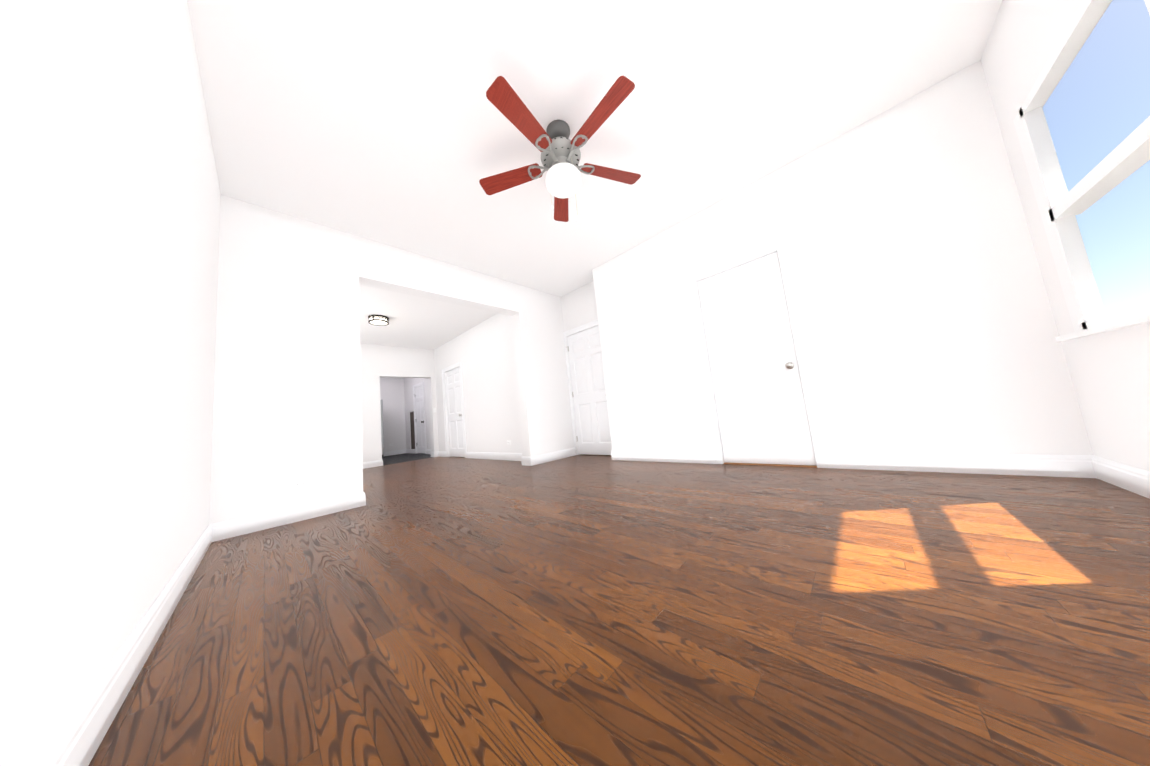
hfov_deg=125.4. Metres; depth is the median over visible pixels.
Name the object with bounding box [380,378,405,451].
wall
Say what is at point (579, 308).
wall
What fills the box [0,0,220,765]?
wall
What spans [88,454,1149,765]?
floor
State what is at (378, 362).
wall
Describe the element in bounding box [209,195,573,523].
wall
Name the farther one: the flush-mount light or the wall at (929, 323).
the flush-mount light
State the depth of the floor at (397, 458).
7.86 m
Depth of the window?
1.60 m
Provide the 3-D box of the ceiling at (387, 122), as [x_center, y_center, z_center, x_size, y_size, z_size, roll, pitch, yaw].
[-0.041,-1.944,2.417,4.835,0.100,4.144,-12,-9,43]
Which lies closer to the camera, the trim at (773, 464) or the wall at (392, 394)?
the trim at (773, 464)
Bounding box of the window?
[1013,0,1149,341]
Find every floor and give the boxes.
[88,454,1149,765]
[382,453,431,464]
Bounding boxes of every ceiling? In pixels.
[187,0,1001,296]
[359,285,496,349]
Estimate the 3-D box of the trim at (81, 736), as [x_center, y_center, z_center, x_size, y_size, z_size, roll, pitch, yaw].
[-2.410,0.345,4.724,11.850,2.145,4.044,-12,-9,43]
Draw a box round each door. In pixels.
[413,386,424,452]
[445,367,463,456]
[567,326,611,454]
[697,252,816,464]
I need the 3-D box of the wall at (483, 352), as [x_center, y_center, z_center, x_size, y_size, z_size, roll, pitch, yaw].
[-2.138,0.132,6.265,4.135,2.950,0.100,-12,-9,43]
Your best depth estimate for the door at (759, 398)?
2.98 m
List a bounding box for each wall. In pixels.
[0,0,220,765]
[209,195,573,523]
[360,343,438,461]
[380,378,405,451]
[404,378,430,448]
[434,313,521,452]
[561,281,597,331]
[592,60,1092,454]
[981,0,1149,470]
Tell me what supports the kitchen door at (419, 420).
in the wall at (409, 383)
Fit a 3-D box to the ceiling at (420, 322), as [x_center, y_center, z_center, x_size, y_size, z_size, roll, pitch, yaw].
[-3.378,-1.241,5.300,4.085,0.200,3.700,-12,-9,43]
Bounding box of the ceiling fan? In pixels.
[479,76,640,221]
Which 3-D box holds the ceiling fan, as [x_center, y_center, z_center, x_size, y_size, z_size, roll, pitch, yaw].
[-0.082,-1.524,2.170,1.270,0.776,1.283,-12,-9,43]
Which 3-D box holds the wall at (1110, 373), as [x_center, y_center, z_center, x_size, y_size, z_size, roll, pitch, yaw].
[1.829,-0.882,0.680,0.100,2.950,4.250,-12,-9,43]
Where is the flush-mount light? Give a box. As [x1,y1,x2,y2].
[368,315,388,325]
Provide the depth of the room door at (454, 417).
6.82 m
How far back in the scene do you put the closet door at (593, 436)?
4.86 m
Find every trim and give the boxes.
[37,236,1149,765]
[724,462,816,466]
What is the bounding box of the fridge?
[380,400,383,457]
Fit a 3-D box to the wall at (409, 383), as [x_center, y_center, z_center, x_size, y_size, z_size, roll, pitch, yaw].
[-4.558,0.665,8.897,3.180,2.950,0.100,-12,-9,43]
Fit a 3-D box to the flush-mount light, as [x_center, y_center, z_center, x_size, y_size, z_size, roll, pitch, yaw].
[-3.434,-1.095,5.199,0.310,0.100,0.310,-12,-9,43]

